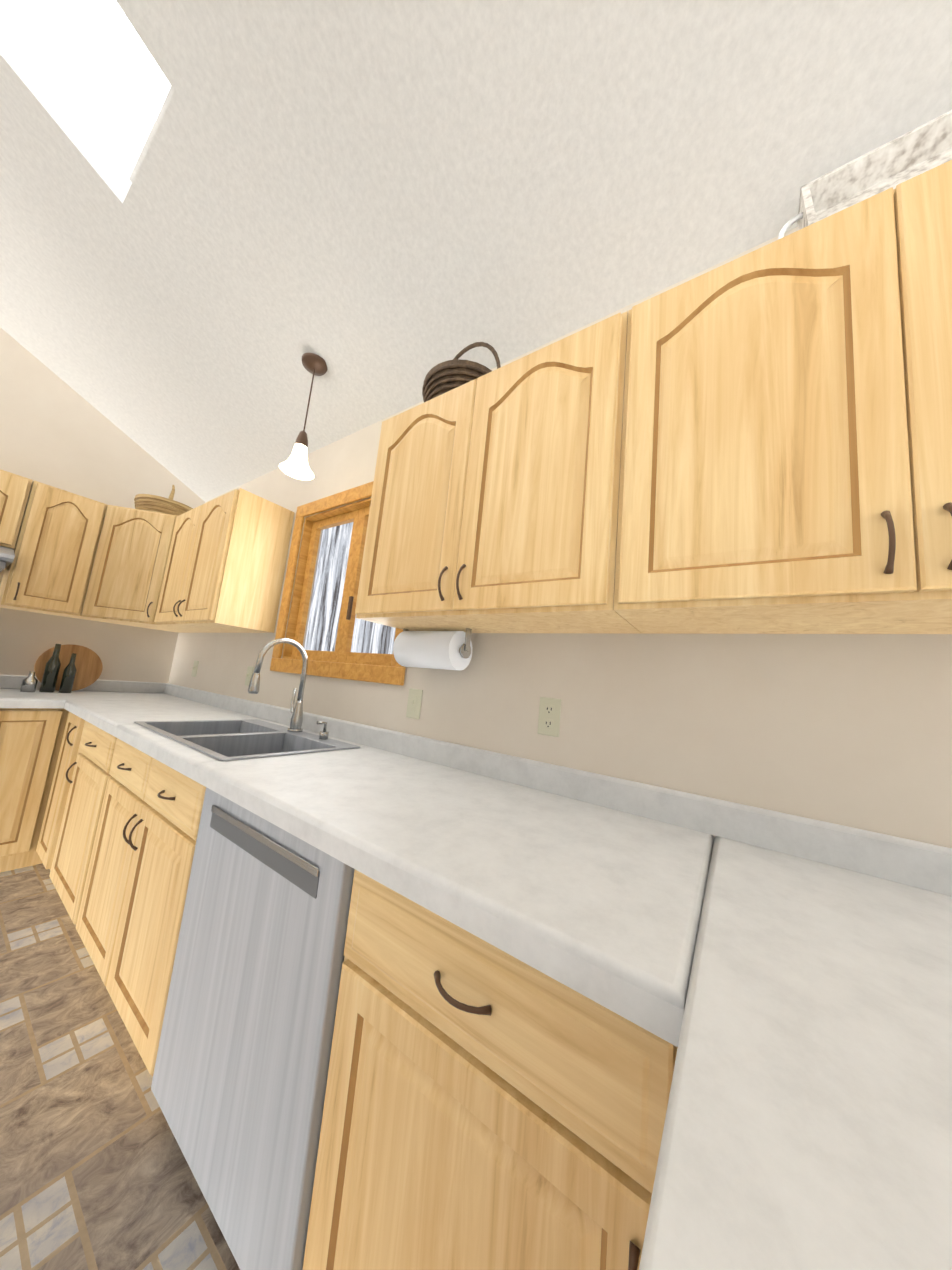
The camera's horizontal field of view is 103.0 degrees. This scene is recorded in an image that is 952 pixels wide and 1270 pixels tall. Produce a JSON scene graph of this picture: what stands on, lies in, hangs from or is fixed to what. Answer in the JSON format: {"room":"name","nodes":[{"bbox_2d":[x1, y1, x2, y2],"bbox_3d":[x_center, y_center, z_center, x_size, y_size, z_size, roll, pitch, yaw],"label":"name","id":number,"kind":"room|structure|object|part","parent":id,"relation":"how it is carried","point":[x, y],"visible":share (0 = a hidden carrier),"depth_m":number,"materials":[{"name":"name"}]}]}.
{"room":"kitchen","nodes":[
{"label":"kitchen","id":0,"kind":"room"},
{"bbox_2d":[0,327,204,692],"bbox_3d":[-3.496,-1.247,1.546,0.120,4.611,4.320,0,-9,35],"label":"wall","id":1,"kind":"structure","parent":0,"point":[56,431],"depth_m":2.56,"materials":[{"name":"paint"}]},
{"bbox_2d":[0,469,35,552],"bbox_3d":[-2.847,-0.735,2.092,0.329,0.420,0.427,0,-9,35],"label":"upper cabinet","id":2,"kind":"object","parent":1,"relation":"attached to","point":[16,491],"depth_m":2.14,"materials":[{"name":"brown wood"}]},
{"bbox_2d":[0,546,14,571],"bbox_3d":[-2.890,-0.482,1.882,0.496,0.138,0.729,0,-9,35],"label":"range hood","id":3,"kind":"object","parent":2,"relation":"attached to","point":[7,555],"visible":1,"depth_m":2.04,"materials":[{"name":"silver metal"}]},
{"bbox_2d":[0,481,107,616],"bbox_3d":[-2.658,-0.514,2.369,0.329,0.746,0.339,0,-9,35],"label":"upper cabinet","id":4,"kind":"object","parent":1,"relation":"attached to","point":[49,535],"depth_m":2.27,"materials":[{"name":"brown wood"}]},
{"bbox_2d":[71,505,208,632],"bbox_3d":[-2.276,-0.435,2.674,0.616,0.745,0.611,0,-9,35],"label":"upper cabinet","id":5,"kind":"object","parent":1,"relation":"attached to","point":[128,570],"visible":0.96,"depth_m":2.45,"materials":[{"name":"brown wood"}]},
{"bbox_2d":[134,485,192,515],"bbox_3d":[-2.229,-0.951,2.755,0.378,0.301,0.378,0,-9,35],"label":"basket","id":6,"kind":"object","parent":5,"relation":"on","point":[155,503],"visible":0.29,"depth_m":2.60,"materials":[{"name":"beige wicker"}]},
{"bbox_3d":[-2.229,-0.957,2.756,0.040,0.288,0.040,0,-9,35],"label":"handle","id":7,"kind":"part","parent":6,"relation":"part of","materials":[{"name":"beige wicker"}]},
{"bbox_2d":[0,863,239,1269],"bbox_3d":[-0.497,1.165,-0.258,7.513,0.053,3.496,0,-9,35],"label":"floor","id":8,"kind":"structure","parent":0,"point":[96,1173],"depth_m":0.96,"materials":[{"name":"tile"}]},
{"bbox_2d":[0,708,68,871],"bbox_3d":[-2.490,0.862,2.370,0.619,0.864,0.918,0,-9,35],"label":"base cabinet","id":9,"kind":"object","parent":8,"relation":"on","point":[30,741],"visible":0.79,"depth_m":2.00,"materials":[{"name":"brown wood"}]},
{"bbox_2d":[36,712,79,864],"bbox_3d":[-1.972,0.889,2.194,0.468,0.864,0.619,0,-9,35],"label":"base cabinet","id":10,"kind":"object","parent":8,"relation":"on","point":[45,838],"depth_m":1.99,"materials":[{"name":"brown wood"}]},
{"bbox_2d":[44,718,103,907],"bbox_3d":[-1.581,0.891,1.923,0.627,0.864,0.622,0,-9,35],"label":"base cabinet","id":11,"kind":"object","parent":8,"relation":"on","point":[68,828],"depth_m":1.76,"materials":[{"name":"brown wood"}]},
{"bbox_2d":[66,731,139,966],"bbox_3d":[-1.201,0.893,1.661,0.585,0.864,0.622,0,-9,35],"label":"base cabinet","id":12,"kind":"object","parent":8,"relation":"on","point":[115,849],"depth_m":1.48,"materials":[{"name":"brown wood"}]},
{"bbox_2d":[96,751,205,1075],"bbox_3d":[-0.848,0.895,1.419,0.513,0.864,0.622,0,-9,35],"label":"base cabinet","id":13,"kind":"object","parent":8,"relation":"on","point":[135,957],"depth_m":1.16,"materials":[{"name":"brown wood"}]},
{"bbox_2d":[32,638,951,1125],"bbox_3d":[-0.735,0.295,1.441,4.559,0.603,0.656,0,-9,35],"label":"countertop","id":14,"kind":"structure","parent":13,"relation":"on","point":[780,982],"depth_m":0.68,"materials":[{"name":"laminate"}]},
{"bbox_2d":[20,644,76,692],"bbox_3d":[-2.634,0.204,2.353,0.082,0.300,0.213,0,-9,35],"label":"bottles","id":15,"kind":"object","parent":14,"relation":"on","point":[50,674],"visible":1,"depth_m":2.35,"materials":[{"name":"black glass"}]},
{"bbox_2d":[34,644,102,690],"bbox_3d":[-2.670,0.215,2.491,0.082,0.307,0.310,0,-9,35],"label":"cutting board","id":16,"kind":"object","parent":14,"relation":"on","point":[88,665],"visible":0.77,"depth_m":2.52,"materials":[{"name":"brown wood"}]},
{"bbox_2d":[133,719,360,820],"bbox_3d":[-0.964,0.499,1.553,0.844,0.186,0.507,0,-9,35],"label":"sink","id":17,"kind":"object","parent":14,"relation":"in","point":[219,741],"depth_m":1.58,"materials":[{"name":"silver metal"}]},
{"bbox_2d":[247,638,328,739],"bbox_3d":[-0.802,0.221,1.641,0.311,0.416,0.267,0,-9,35],"label":"faucet","id":18,"kind":"object","parent":14,"relation":"on","point":[295,731],"depth_m":1.68,"materials":[{"name":"silver metal"}]},
{"bbox_2d":[151,787,354,1269],"bbox_3d":[-0.388,0.893,1.069,0.628,0.862,0.581,0,-9,35],"label":"dishwasher","id":19,"kind":"object","parent":8,"relation":"on","point":[239,1081],"visible":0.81,"depth_m":0.78,"materials":[{"name":"silver metal"}]},
{"bbox_2d":[303,870,677,1269],"bbox_3d":[0.114,0.897,0.739,0.562,0.864,0.652,0,-9,35],"label":"base cabinet","id":20,"kind":"object","parent":8,"relation":"on","point":[488,1106],"visible":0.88,"depth_m":0.51,"materials":[{"name":"brown wood"}]},
{"bbox_2d":[639,986,951,1269],"bbox_3d":[0.257,0.301,-0.345,0.901,0.048,1.140,0,-9,35],"label":"countertop","id":21,"kind":"structure","parent":20,"relation":"on","point":[771,1157],"depth_m":0.25,"materials":[{"name":"laminate"}]},
{"bbox_2d":[0,0,951,501],"bbox_3d":[-0.410,-2.456,-0.329,7.320,2.168,4.320,0,-9,35],"label":"ceiling","id":22,"kind":"structure","parent":0,"point":[218,218],"depth_m":1.24,"materials":[{"name":"white paint"}]},
{"bbox_2d":[279,353,327,479],"bbox_3d":[-0.798,-1.030,1.783,0.148,0.561,0.148,0,-9,35],"label":"pendant light","id":23,"kind":"object","parent":22,"relation":"hanging from","point":[295,465],"visible":0.96,"depth_m":1.77,"materials":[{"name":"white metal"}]},
{"bbox_2d":[168,227,951,847],"bbox_3d":[0.549,0.071,1.085,7.320,2.670,0.120,0,-9,35],"label":"wall","id":24,"kind":"structure","parent":0,"point":[852,731],"depth_m":0.99,"materials":[{"name":"paint"}]},
{"bbox_2d":[191,661,198,676],"bbox_3d":[-2.040,0.243,2.740,0.072,0.116,0.018,0,-9,35],"label":"electrical outlet","id":25,"kind":"object","parent":24,"relation":"attached to","point":[195,668],"visible":1,"depth_m":2.73,"materials":[{"name":"beige plastic"}]},
{"bbox_2d":[154,488,294,632],"bbox_3d":[-1.599,-0.411,2.359,0.868,0.745,0.359,0,-9,35],"label":"upper cabinet","id":26,"kind":"object","parent":24,"relation":"attached to","point":[226,564],"visible":0.94,"depth_m":2.14,"materials":[{"name":"brown wood"}]},
{"bbox_2d":[245,666,253,685],"bbox_3d":[-1.372,0.247,2.281,0.072,0.116,0.018,0,-9,35],"label":"electrical outlet","id":27,"kind":"object","parent":24,"relation":"attached to","point":[250,670],"visible":0.88,"depth_m":2.28,"materials":[{"name":"beige plastic"}]},
{"bbox_2d":[270,481,405,685],"bbox_3d":[-0.639,-0.267,1.980,1.495,1.435,0.180,0,-9,35],"label":"window","id":28,"kind":"structure","parent":24,"relation":"in","point":[342,641],"depth_m":2.12,"materials":[{"name":"brown wood"}]},
{"bbox_2d":[406,688,422,718],"bbox_3d":[-0.249,0.272,1.505,0.072,0.116,0.018,0,-9,35],"label":"light switch","id":29,"kind":"object","parent":24,"relation":"attached to","point":[414,703],"visible":1,"depth_m":1.50,"materials":[{"name":"beige plastic"}]},
{"bbox_2d":[355,390,478,632],"bbox_3d":[-0.097,-0.401,1.343,0.494,0.746,0.329,0,-9,35],"label":"upper cabinet","id":30,"kind":"object","parent":24,"relation":"attached to","point":[394,588],"depth_m":1.24,"materials":[{"name":"brown wood"}]},
{"bbox_2d":[393,628,471,669],"bbox_3d":[-0.154,0.049,1.369,0.304,0.145,0.136,0,-9,35],"label":"paper towel holder","id":31,"kind":"object","parent":30,"relation":"attached to","point":[448,650],"visible":1,"depth_m":1.30,"materials":[{"name":"white paper"}]},
{"bbox_2d":[427,328,602,632],"bbox_3d":[0.241,-0.399,1.111,0.566,0.746,0.329,0,-9,35],"label":"upper cabinet","id":32,"kind":"object","parent":24,"relation":"attached to","point":[505,530],"depth_m":1.02,"materials":[{"name":"brown wood"}]},
{"bbox_2d":[422,342,500,401],"bbox_3d":[-0.038,-0.931,1.407,0.310,0.327,0.310,0,-9,35],"label":"basket","id":33,"kind":"object","parent":32,"relation":"on","point":[446,376],"visible":0.25,"depth_m":1.27,"materials":[{"name":"wicker"}]},
{"bbox_2d":[537,697,560,736],"bbox_3d":[0.229,0.256,1.186,0.072,0.116,0.008,0,-9,35],"label":"electrical outlet","id":34,"kind":"object","parent":24,"relation":"attached to","point":[549,717],"visible":1,"depth_m":1.18,"materials":[{"name":"beige plastic"}]},
{"bbox_2d":[571,212,854,633],"bbox_3d":[0.594,-0.398,0.868,0.574,0.746,0.329,0,-9,35],"label":"upper cabinet","id":35,"kind":"object","parent":24,"relation":"attached to","point":[759,440],"depth_m":0.75,"materials":[{"name":"brown wood"}]},
{"bbox_2d":[823,160,951,633],"bbox_3d":[0.939,-0.396,0.631,0.503,0.746,0.329,0,-9,35],"label":"upper cabinet","id":36,"kind":"object","parent":24,"relation":"attached to","point":[895,245],"depth_m":0.61,"materials":[{"name":"brown wood"}]},
{"bbox_2d":[778,110,951,238],"bbox_3d":[0.966,-0.941,0.758,0.572,0.365,0.204,0,-9,35],"label":"basket tray","id":37,"kind":"object","parent":36,"relation":"on","point":[925,147],"visible":0.52,"depth_m":0.88,"materials":[{"name":"white wicker"}]}
]}

